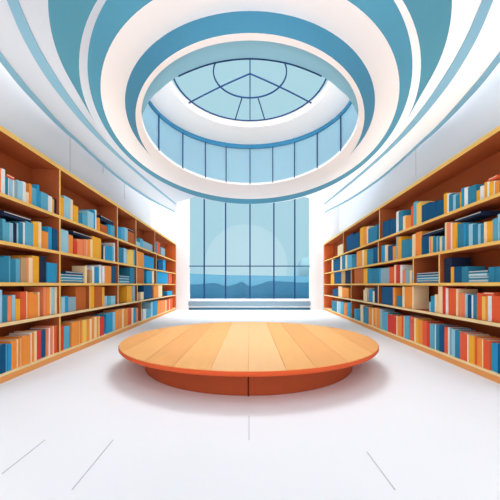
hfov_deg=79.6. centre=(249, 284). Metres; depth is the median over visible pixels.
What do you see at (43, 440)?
trim
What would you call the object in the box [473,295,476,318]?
book
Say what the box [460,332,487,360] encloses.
book
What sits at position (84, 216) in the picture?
book
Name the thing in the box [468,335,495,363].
book
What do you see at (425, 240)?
book
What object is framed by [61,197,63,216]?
book
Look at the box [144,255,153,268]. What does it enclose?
book
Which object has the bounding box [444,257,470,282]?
book
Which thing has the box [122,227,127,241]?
book
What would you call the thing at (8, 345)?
book
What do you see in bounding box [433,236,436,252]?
book
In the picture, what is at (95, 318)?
book
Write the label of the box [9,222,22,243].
book
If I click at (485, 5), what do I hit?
trim
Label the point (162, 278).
book
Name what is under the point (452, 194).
book
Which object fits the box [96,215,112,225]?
book
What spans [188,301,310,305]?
trim
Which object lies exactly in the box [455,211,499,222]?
book
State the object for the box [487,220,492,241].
book
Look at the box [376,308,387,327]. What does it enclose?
book
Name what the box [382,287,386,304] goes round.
book
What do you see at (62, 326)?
book
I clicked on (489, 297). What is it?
book
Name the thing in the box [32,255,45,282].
book
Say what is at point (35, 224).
book
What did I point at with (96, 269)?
book
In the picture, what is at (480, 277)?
book
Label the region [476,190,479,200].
book
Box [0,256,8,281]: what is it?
book
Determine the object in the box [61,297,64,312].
book
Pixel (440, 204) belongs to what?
book
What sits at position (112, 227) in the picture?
book
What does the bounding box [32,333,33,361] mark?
book
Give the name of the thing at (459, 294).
book
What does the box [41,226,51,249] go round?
book
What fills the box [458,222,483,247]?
book
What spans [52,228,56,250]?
book
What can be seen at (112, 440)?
trim
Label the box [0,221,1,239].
book
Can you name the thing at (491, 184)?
book
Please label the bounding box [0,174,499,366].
books
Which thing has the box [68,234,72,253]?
book
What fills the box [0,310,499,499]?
floor
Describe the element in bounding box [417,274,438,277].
book
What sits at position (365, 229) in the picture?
book
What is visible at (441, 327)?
book
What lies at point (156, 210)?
wall
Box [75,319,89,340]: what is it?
book
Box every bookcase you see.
[0,125,175,383]
[324,125,499,383]
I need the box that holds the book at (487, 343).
[483,339,499,369]
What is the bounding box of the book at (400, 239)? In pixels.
[398,236,411,258]
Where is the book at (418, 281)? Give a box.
[417,280,438,282]
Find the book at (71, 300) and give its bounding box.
[68,297,75,311]
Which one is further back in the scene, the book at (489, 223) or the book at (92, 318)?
the book at (92, 318)
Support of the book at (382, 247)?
on the bookcase at (478, 162)
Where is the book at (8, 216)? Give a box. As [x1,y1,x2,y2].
[0,210,30,222]
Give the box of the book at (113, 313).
[100,312,114,330]
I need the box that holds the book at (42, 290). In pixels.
[24,287,45,315]
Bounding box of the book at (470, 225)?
[469,223,476,245]
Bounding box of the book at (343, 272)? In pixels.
[341,271,344,283]
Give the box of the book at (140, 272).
[137,268,143,283]
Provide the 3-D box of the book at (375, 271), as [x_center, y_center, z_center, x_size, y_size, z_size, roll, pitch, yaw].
[3.090,-0.201,7.064,0.260,0.352,0.349,0,0,3]
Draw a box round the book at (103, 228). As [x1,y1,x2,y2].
[100,223,106,233]
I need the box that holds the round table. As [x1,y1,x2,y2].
[118,322,378,395]
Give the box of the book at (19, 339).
[0,338,20,366]
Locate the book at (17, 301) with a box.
[15,299,19,319]
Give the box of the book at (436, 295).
[435,294,437,312]
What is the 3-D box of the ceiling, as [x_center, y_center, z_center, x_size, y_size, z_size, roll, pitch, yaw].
[0.000,-2.950,5.592,7.202,0.100,12.983,0,0,0]
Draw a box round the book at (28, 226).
[6,221,32,245]
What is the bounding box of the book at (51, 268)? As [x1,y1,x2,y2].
[46,262,56,282]
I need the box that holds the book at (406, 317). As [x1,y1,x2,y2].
[404,315,421,339]
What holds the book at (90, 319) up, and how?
on the bookcase at (20, 160)
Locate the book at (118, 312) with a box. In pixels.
[103,309,121,329]
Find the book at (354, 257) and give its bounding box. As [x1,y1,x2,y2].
[352,254,356,267]
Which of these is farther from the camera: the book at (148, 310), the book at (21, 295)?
the book at (148, 310)
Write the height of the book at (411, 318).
0.420 m
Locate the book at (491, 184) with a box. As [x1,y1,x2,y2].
[489,181,493,195]
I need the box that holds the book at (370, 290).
[369,289,374,301]
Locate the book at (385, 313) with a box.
[383,311,399,330]
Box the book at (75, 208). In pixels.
[73,205,77,221]
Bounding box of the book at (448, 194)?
[447,193,451,212]
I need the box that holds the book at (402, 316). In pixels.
[402,316,403,336]
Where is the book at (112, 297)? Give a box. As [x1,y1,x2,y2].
[111,296,114,304]
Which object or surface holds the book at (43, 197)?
on the bookcase at (20, 160)
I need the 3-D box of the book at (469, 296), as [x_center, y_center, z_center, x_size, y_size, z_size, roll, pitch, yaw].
[2.926,0.282,3.846,0.220,0.295,0.064,0,0,3]
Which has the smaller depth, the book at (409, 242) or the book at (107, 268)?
the book at (409, 242)
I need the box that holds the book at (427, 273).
[417,272,438,274]
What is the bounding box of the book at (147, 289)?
[138,285,151,298]
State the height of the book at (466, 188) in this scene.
0.242 m
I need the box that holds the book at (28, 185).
[26,183,31,203]
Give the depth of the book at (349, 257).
9.23 m
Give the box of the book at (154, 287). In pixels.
[152,285,157,297]
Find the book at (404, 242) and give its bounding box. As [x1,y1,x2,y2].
[402,239,409,257]
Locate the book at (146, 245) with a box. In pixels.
[143,241,151,250]
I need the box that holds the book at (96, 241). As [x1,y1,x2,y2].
[91,236,100,258]
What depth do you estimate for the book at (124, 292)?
7.21 m
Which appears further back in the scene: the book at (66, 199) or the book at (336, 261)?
the book at (336, 261)
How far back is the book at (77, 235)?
5.12 m
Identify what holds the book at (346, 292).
on the bookcase at (478, 162)
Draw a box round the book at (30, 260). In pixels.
[28,257,32,282]
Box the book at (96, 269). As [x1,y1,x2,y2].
[94,267,98,282]
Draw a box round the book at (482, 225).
[481,224,483,243]
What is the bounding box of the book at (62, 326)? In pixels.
[61,325,63,350]
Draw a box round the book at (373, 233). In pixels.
[368,224,378,242]
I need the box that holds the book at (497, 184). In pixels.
[495,180,499,193]
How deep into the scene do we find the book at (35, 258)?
3.95 m
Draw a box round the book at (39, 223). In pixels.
[34,221,40,247]
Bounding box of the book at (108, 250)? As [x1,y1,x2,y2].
[103,245,111,260]
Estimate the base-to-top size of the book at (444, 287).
0.400 m
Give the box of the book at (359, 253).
[357,250,361,266]
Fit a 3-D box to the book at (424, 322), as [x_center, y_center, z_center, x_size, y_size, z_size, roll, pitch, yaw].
[2.993,0.799,4.912,0.260,0.401,0.131,0,0,3]
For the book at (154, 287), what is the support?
on the bookcase at (20, 160)
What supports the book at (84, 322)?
on the bookcase at (20, 160)
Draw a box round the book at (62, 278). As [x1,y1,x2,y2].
[61,277,82,279]
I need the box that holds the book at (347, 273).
[345,270,350,283]
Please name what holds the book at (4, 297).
on the bookcase at (20, 160)
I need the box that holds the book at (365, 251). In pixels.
[364,249,367,265]
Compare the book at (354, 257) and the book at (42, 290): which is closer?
the book at (42, 290)
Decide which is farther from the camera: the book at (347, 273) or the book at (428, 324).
the book at (347, 273)
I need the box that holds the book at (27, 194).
[26,192,28,202]
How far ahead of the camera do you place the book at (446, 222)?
4.34 m
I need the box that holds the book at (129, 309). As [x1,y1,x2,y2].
[128,308,130,324]
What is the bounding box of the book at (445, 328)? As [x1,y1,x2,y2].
[444,327,447,353]
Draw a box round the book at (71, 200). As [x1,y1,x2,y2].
[70,199,72,219]
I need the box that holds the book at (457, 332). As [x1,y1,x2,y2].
[455,330,475,358]
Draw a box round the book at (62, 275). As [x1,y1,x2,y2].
[61,274,83,277]
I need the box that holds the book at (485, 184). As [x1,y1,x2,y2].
[484,181,487,197]
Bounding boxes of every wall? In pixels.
[0,63,150,225]
[151,201,161,233]
[162,198,322,309]
[323,206,338,309]
[339,63,499,232]
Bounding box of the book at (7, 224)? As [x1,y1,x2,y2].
[6,223,8,241]
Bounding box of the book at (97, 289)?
[94,286,101,307]
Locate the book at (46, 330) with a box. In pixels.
[27,329,48,356]
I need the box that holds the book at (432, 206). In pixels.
[429,201,437,219]
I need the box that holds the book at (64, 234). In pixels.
[61,229,67,252]
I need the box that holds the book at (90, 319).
[90,319,91,339]
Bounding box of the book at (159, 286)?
[158,285,161,296]
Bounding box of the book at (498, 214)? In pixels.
[498,214,499,239]
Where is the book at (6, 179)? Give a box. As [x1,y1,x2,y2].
[5,177,7,194]
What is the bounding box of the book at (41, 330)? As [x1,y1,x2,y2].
[24,329,44,357]
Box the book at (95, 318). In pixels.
[94,317,96,337]
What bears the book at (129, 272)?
on the bookcase at (20, 160)
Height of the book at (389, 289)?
0.377 m
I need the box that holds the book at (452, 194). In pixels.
[449,193,459,211]
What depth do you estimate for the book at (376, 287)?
6.99 m
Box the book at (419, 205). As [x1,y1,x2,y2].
[417,201,433,223]
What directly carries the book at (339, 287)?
on the bookcase at (478, 162)
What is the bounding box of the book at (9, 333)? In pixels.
[9,333,31,361]
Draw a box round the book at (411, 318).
[410,317,428,340]
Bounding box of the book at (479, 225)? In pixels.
[478,224,480,243]
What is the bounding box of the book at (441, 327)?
[439,325,461,352]
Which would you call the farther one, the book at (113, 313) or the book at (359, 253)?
the book at (359, 253)
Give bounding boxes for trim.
[0,52,174,212]
[2,440,44,473]
[7,0,175,204]
[48,0,451,118]
[70,137,70,172]
[71,440,112,489]
[79,0,235,203]
[88,0,411,203]
[101,0,398,198]
[125,11,374,150]
[136,33,363,196]
[142,41,357,114]
[150,80,349,143]
[178,58,321,76]
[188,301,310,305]
[189,308,309,309]
[264,0,420,203]
[324,0,492,204]
[325,52,499,212]
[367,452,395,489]
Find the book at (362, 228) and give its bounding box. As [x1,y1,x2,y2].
[360,226,367,246]
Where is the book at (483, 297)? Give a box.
[482,296,484,319]
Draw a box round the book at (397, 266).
[396,265,399,282]
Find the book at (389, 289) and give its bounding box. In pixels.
[387,287,392,305]
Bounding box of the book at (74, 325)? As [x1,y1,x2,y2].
[61,321,79,346]
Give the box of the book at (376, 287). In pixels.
[375,286,377,302]
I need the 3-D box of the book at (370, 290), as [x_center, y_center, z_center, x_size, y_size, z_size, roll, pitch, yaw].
[3.103,0.270,7.389,0.262,0.319,0.257,0,0,3]
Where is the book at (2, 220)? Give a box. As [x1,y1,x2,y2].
[0,219,5,240]
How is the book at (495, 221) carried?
on the bookcase at (478, 162)
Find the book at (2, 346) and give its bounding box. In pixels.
[0,344,5,373]
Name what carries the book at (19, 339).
on the bookcase at (20, 160)
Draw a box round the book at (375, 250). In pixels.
[373,247,377,263]
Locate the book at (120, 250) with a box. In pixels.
[118,247,123,262]
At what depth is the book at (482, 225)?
3.62 m
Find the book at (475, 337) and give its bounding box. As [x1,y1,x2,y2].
[475,337,498,364]
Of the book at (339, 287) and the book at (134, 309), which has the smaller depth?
the book at (134, 309)
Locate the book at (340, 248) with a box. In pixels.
[338,244,342,254]
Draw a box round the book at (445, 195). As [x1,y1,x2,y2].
[444,193,447,213]
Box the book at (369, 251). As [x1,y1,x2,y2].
[367,248,372,264]
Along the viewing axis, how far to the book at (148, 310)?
9.02 m
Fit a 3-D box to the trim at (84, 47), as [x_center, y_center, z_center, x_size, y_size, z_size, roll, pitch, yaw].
[-1.380,-2.770,6.278,2.760,0.040,7.992,0,0,0]
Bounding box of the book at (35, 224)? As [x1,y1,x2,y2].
[31,221,37,246]
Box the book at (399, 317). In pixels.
[398,316,401,336]
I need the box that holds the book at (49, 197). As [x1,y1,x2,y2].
[48,195,51,211]
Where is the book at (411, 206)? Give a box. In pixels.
[411,206,412,226]
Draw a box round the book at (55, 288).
[54,287,56,313]
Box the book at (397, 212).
[396,211,399,232]
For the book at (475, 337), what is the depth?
3.72 m
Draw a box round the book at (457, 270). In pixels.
[454,266,465,282]
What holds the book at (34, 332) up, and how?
on the bookcase at (20, 160)
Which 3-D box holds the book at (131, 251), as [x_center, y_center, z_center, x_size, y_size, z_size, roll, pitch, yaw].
[-3.101,-0.679,7.531,0.262,0.376,0.237,0,0,-3]
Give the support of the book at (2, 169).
on the bookcase at (20, 160)
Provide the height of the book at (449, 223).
0.394 m
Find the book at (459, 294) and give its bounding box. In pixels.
[458,293,461,316]
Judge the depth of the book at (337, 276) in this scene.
10.70 m
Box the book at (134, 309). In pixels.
[133,308,135,322]
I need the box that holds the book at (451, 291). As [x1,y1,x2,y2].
[448,288,466,315]
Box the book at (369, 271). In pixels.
[367,268,375,282]
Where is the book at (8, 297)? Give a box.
[7,296,10,321]
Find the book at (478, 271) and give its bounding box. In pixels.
[468,270,488,273]
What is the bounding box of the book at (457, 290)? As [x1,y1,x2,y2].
[456,289,477,315]
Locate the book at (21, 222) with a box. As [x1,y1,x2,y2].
[21,222,24,244]
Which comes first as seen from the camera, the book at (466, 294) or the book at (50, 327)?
the book at (466, 294)
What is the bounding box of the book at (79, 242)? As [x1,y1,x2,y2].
[73,239,82,255]
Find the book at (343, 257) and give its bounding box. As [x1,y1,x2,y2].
[342,255,344,269]
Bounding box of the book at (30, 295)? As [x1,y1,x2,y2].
[27,292,33,317]
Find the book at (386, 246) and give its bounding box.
[385,245,389,261]
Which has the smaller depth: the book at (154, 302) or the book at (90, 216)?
the book at (90, 216)
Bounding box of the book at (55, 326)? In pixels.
[38,325,56,352]
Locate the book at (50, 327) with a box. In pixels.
[31,326,52,354]
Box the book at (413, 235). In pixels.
[412,234,415,256]
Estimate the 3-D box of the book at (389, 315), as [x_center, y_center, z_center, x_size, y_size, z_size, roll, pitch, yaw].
[3.057,0.814,6.281,0.262,0.371,0.200,0,0,3]
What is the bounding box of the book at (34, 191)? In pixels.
[32,187,36,205]
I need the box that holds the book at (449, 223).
[447,222,454,249]
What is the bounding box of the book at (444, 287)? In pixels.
[443,286,464,313]
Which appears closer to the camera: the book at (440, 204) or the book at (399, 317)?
the book at (440, 204)
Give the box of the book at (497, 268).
[496,266,499,281]
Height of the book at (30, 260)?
0.321 m
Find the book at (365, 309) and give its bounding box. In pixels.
[363,307,368,323]
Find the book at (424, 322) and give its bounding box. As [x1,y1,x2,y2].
[423,321,442,345]
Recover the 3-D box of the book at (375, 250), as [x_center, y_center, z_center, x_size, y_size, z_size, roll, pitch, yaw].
[3.086,-0.682,7.078,0.260,0.383,0.255,0,0,3]
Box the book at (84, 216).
[79,212,86,225]
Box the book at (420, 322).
[418,320,433,344]
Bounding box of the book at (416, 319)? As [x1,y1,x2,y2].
[416,319,433,342]
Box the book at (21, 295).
[2,291,25,319]
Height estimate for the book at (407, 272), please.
0.240 m
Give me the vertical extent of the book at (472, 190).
0.229 m
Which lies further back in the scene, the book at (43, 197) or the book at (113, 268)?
the book at (113, 268)
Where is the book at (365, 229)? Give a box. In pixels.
[364,227,366,244]
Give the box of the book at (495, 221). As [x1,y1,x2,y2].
[493,218,497,240]
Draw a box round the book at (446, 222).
[445,222,448,249]
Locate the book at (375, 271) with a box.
[373,268,378,282]
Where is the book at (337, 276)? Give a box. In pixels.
[334,272,340,283]
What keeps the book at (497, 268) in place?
on the bookcase at (478, 162)
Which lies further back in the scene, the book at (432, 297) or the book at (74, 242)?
the book at (74, 242)
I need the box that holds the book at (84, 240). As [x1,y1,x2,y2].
[80,239,86,255]
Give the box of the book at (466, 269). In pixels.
[462,266,484,282]
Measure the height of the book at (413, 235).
0.388 m
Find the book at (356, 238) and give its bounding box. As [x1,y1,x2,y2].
[353,232,359,248]
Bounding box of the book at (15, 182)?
[14,180,17,198]
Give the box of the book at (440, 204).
[436,199,443,216]
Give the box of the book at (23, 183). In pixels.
[21,181,25,201]
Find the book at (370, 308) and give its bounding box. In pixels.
[369,307,378,324]
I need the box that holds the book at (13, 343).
[0,340,16,369]
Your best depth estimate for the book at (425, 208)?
4.90 m
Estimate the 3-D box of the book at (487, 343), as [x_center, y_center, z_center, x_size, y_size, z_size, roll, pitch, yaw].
[2.923,0.828,3.538,0.262,0.344,0.106,0,0,3]
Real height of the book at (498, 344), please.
0.335 m
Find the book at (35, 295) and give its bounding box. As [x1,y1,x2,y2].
[34,294,37,316]
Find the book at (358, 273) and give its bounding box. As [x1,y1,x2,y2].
[354,268,365,283]
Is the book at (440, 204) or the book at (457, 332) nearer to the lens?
the book at (457, 332)
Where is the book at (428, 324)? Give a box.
[427,323,446,346]
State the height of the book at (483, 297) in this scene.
0.285 m
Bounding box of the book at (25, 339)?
[0,334,30,365]
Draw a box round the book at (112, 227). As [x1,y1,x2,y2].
[108,224,114,236]
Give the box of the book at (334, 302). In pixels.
[332,300,338,311]
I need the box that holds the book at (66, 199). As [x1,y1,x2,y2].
[61,195,69,218]
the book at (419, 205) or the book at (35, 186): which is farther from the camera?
the book at (419, 205)
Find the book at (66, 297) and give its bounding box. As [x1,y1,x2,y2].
[61,296,67,311]
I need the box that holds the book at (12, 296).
[7,295,14,320]
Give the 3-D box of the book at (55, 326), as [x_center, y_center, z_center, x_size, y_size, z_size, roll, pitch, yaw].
[-2.970,0.800,4.382,0.260,0.400,0.054,0,0,-3]
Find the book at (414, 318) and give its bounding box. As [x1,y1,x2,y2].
[414,318,431,341]
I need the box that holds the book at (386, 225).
[383,219,392,237]
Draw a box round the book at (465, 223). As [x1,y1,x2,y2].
[464,223,467,246]
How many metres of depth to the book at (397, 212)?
5.90 m
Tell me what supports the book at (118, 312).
on the bookcase at (20, 160)
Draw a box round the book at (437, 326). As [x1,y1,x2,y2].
[436,325,438,350]
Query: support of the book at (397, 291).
on the bookcase at (478, 162)
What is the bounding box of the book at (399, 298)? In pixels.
[397,296,401,306]
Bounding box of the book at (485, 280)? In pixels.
[468,279,488,282]
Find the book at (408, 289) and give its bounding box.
[405,286,411,308]
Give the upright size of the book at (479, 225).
0.250 m
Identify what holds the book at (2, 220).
on the bookcase at (20, 160)
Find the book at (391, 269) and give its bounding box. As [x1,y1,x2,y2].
[389,267,393,282]
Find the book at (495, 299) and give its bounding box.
[492,296,499,322]
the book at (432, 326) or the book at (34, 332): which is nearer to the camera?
the book at (34, 332)
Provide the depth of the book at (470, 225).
3.80 m
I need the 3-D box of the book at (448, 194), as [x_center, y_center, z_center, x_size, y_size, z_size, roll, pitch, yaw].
[2.941,-1.160,4.280,0.220,0.279,0.051,0,0,3]
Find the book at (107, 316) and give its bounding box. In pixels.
[93,313,111,333]
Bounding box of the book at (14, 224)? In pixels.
[13,223,16,242]
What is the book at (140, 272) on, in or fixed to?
on the bookcase at (20, 160)
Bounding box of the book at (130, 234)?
[128,231,133,243]
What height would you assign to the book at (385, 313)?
0.402 m
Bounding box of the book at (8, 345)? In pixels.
[7,344,10,370]
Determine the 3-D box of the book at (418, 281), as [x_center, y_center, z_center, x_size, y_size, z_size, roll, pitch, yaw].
[2.972,-0.048,4.835,0.220,0.045,0.684,0,0,3]
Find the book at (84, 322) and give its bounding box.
[82,320,86,342]
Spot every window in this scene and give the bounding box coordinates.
[142,101,357,182]
[173,60,326,120]
[189,199,309,298]
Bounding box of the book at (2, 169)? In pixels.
[1,168,4,193]
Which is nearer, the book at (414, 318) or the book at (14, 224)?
the book at (14, 224)
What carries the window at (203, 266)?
in the wall at (175, 226)
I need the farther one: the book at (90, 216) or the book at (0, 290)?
the book at (90, 216)
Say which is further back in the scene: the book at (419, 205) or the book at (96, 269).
the book at (96, 269)
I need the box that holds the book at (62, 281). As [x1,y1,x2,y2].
[61,280,83,282]
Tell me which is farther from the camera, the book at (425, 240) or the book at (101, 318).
the book at (101, 318)
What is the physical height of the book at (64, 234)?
0.343 m
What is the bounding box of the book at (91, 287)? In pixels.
[90,286,93,307]
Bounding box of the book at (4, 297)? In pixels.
[2,295,6,322]
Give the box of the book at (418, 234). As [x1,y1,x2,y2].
[416,231,429,255]
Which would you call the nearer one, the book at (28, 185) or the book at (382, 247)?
the book at (28, 185)
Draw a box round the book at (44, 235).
[41,231,47,248]
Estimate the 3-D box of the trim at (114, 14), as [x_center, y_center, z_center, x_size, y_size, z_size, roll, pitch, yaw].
[0.000,-2.695,6.275,5.261,0.190,7.947,0,0,0]
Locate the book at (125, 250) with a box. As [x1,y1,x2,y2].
[123,248,126,263]
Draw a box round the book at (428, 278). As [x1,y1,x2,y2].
[417,277,438,279]
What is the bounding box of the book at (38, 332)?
[37,331,40,359]
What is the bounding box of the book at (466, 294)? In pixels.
[465,293,476,317]
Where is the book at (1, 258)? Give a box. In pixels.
[0,257,3,281]
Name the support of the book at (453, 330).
on the bookcase at (478, 162)
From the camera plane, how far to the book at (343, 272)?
9.93 m
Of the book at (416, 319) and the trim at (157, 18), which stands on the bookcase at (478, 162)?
the book at (416, 319)
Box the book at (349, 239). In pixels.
[346,233,355,251]
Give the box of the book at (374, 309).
[373,308,375,326]
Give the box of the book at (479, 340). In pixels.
[477,337,499,366]
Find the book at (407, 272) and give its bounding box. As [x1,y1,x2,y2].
[405,270,409,282]
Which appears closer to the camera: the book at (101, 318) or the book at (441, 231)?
the book at (441, 231)
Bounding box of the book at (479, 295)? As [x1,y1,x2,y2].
[477,293,486,319]
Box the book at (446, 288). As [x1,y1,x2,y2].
[446,288,447,314]
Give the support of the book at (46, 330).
on the bookcase at (20, 160)
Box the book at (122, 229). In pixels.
[120,227,123,239]
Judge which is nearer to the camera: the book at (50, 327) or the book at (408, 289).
the book at (50, 327)
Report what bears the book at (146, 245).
on the bookcase at (20, 160)
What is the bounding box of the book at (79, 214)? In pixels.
[78,212,81,223]
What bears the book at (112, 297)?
on the bookcase at (20, 160)
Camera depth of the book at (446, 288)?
4.29 m
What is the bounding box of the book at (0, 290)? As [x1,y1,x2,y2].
[0,290,1,322]
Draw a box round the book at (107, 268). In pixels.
[105,266,110,282]
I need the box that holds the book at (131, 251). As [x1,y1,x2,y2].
[127,249,132,264]
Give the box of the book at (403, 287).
[402,286,404,306]
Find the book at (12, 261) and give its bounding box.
[10,259,15,281]
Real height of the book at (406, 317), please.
0.421 m
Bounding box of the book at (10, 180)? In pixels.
[9,178,12,196]
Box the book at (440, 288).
[438,286,442,313]
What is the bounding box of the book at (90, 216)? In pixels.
[78,210,93,228]
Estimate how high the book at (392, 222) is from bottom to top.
0.306 m
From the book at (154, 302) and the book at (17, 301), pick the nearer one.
the book at (17, 301)
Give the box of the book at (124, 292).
[118,286,131,301]
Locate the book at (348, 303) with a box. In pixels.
[347,302,350,316]
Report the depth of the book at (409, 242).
5.43 m
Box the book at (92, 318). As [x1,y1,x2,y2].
[77,317,93,338]
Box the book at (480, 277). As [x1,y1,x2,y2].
[468,276,488,279]
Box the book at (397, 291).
[393,287,401,305]
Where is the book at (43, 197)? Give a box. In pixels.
[39,191,47,210]
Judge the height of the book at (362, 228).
0.510 m
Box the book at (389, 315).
[388,314,403,332]
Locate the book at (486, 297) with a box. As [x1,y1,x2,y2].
[485,296,487,320]
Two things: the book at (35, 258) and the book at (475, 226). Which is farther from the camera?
the book at (35, 258)
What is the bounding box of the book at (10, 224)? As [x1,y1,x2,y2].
[6,222,12,241]
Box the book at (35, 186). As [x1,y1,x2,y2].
[32,184,38,206]
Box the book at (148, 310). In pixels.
[143,308,150,317]
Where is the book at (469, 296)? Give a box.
[468,295,471,317]
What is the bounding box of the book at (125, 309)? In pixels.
[116,308,127,326]
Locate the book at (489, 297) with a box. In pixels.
[488,296,491,321]
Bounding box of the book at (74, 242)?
[73,240,76,253]
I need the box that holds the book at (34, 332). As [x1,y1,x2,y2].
[14,331,36,360]
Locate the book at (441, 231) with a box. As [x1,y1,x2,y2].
[422,227,444,236]
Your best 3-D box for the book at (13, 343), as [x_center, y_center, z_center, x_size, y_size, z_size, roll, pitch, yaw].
[-2.931,0.832,3.552,0.262,0.335,0.094,0,0,-3]
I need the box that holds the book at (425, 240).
[422,235,442,254]
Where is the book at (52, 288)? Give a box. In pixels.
[51,287,53,313]
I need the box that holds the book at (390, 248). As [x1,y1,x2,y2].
[388,245,395,260]
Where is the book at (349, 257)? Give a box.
[347,254,355,268]
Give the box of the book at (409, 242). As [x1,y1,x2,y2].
[407,239,411,256]
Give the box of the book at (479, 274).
[468,273,488,276]
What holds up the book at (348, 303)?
on the bookcase at (478, 162)
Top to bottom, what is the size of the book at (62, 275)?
0.045 m
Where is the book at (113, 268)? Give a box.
[111,266,115,282]
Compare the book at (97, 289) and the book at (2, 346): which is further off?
the book at (97, 289)
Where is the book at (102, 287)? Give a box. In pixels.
[102,287,103,305]
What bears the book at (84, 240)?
on the bookcase at (20, 160)
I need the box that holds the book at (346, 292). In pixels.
[342,288,350,297]
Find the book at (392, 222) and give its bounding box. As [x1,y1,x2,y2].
[390,218,395,234]
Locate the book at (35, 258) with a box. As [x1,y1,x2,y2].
[11,255,38,282]
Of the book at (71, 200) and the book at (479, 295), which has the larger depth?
the book at (71, 200)
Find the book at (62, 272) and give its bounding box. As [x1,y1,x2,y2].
[61,271,82,274]
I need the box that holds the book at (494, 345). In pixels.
[492,343,499,372]
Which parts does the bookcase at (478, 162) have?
panel, shelf, shelf, shelf, shelf, shelf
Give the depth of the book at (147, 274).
8.98 m
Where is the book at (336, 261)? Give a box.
[334,258,339,270]
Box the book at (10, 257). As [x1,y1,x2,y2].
[10,257,27,281]
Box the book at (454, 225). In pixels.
[452,222,463,248]
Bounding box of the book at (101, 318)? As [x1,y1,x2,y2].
[100,317,103,335]
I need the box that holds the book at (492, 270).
[489,267,495,281]
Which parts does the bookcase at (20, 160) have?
shelf, shelf, shelf, shelf, shelf, panel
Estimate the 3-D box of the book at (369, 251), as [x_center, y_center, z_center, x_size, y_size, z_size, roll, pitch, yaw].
[3.098,-0.684,7.418,0.262,0.388,0.420,0,0,3]
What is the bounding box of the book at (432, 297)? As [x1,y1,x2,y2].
[431,296,434,311]
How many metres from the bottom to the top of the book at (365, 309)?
0.420 m
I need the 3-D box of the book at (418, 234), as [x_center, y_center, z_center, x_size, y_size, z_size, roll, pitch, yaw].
[3.011,-0.694,5.122,0.260,0.407,0.190,0,0,3]
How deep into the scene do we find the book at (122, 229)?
6.97 m
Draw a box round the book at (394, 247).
[393,246,395,259]
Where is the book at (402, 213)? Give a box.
[399,210,410,230]
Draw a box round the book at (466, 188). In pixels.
[464,187,468,205]
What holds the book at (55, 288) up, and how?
on the bookcase at (20, 160)
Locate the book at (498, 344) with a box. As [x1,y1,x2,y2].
[498,344,499,373]
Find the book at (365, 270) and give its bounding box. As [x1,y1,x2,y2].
[364,268,369,283]
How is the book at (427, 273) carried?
on the book at (434, 275)
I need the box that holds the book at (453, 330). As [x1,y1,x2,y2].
[452,329,474,356]
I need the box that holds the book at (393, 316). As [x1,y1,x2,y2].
[392,315,398,334]
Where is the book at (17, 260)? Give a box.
[16,259,19,281]
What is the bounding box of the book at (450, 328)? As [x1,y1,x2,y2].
[450,328,470,354]
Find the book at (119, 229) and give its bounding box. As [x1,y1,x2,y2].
[118,227,120,238]
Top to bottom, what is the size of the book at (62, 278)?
0.045 m
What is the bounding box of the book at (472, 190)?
[468,184,483,203]
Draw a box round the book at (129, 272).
[119,268,133,283]
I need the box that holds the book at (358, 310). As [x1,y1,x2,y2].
[357,309,359,320]
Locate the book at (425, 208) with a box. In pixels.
[422,202,431,221]
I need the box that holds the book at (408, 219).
[406,215,410,228]
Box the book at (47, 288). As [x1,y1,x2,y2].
[46,287,49,314]
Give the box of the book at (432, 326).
[430,324,434,348]
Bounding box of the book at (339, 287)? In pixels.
[338,286,349,296]
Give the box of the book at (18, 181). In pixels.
[15,180,21,200]
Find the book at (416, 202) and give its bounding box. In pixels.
[413,201,420,225]
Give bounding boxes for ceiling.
[0,0,499,210]
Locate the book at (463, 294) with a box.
[462,293,464,316]
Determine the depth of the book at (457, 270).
4.07 m
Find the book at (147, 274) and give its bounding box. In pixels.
[144,271,151,283]
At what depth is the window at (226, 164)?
6.67 m
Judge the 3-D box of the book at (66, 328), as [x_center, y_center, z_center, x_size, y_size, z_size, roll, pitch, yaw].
[-2.990,0.827,4.674,0.262,0.344,0.180,0,0,-3]
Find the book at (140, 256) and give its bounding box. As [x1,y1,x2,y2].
[137,251,143,266]
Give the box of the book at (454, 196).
[453,194,457,209]
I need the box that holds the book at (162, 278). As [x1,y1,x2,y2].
[157,271,167,283]
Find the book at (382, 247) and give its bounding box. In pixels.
[381,245,384,261]
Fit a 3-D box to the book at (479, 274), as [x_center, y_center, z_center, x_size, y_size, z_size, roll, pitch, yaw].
[2.921,-0.117,3.706,0.220,0.037,0.324,0,0,3]
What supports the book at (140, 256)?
on the bookcase at (20, 160)
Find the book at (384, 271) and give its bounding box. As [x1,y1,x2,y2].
[381,268,388,282]
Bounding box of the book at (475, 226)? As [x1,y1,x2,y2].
[473,223,483,244]
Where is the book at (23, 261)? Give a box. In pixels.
[10,258,26,281]
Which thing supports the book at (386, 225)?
on the bookcase at (478, 162)
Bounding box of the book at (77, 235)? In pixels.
[68,231,90,238]
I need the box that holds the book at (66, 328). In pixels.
[64,326,69,348]
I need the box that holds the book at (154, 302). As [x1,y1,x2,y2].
[145,301,156,315]
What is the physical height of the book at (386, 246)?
0.356 m
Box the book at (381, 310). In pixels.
[380,309,393,329]
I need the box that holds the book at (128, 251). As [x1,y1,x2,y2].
[127,250,129,263]
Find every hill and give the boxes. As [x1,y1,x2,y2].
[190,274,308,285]
[190,281,308,298]
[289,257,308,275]
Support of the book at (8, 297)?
on the bookcase at (20, 160)
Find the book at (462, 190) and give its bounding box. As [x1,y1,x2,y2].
[461,187,465,206]
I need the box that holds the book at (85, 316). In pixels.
[85,316,98,336]
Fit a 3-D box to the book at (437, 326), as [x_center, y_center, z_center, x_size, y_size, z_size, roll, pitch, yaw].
[2.978,0.807,4.550,0.262,0.384,0.088,0,0,3]
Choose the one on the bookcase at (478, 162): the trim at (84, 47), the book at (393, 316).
the book at (393, 316)
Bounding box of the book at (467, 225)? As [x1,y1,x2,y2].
[466,223,471,245]

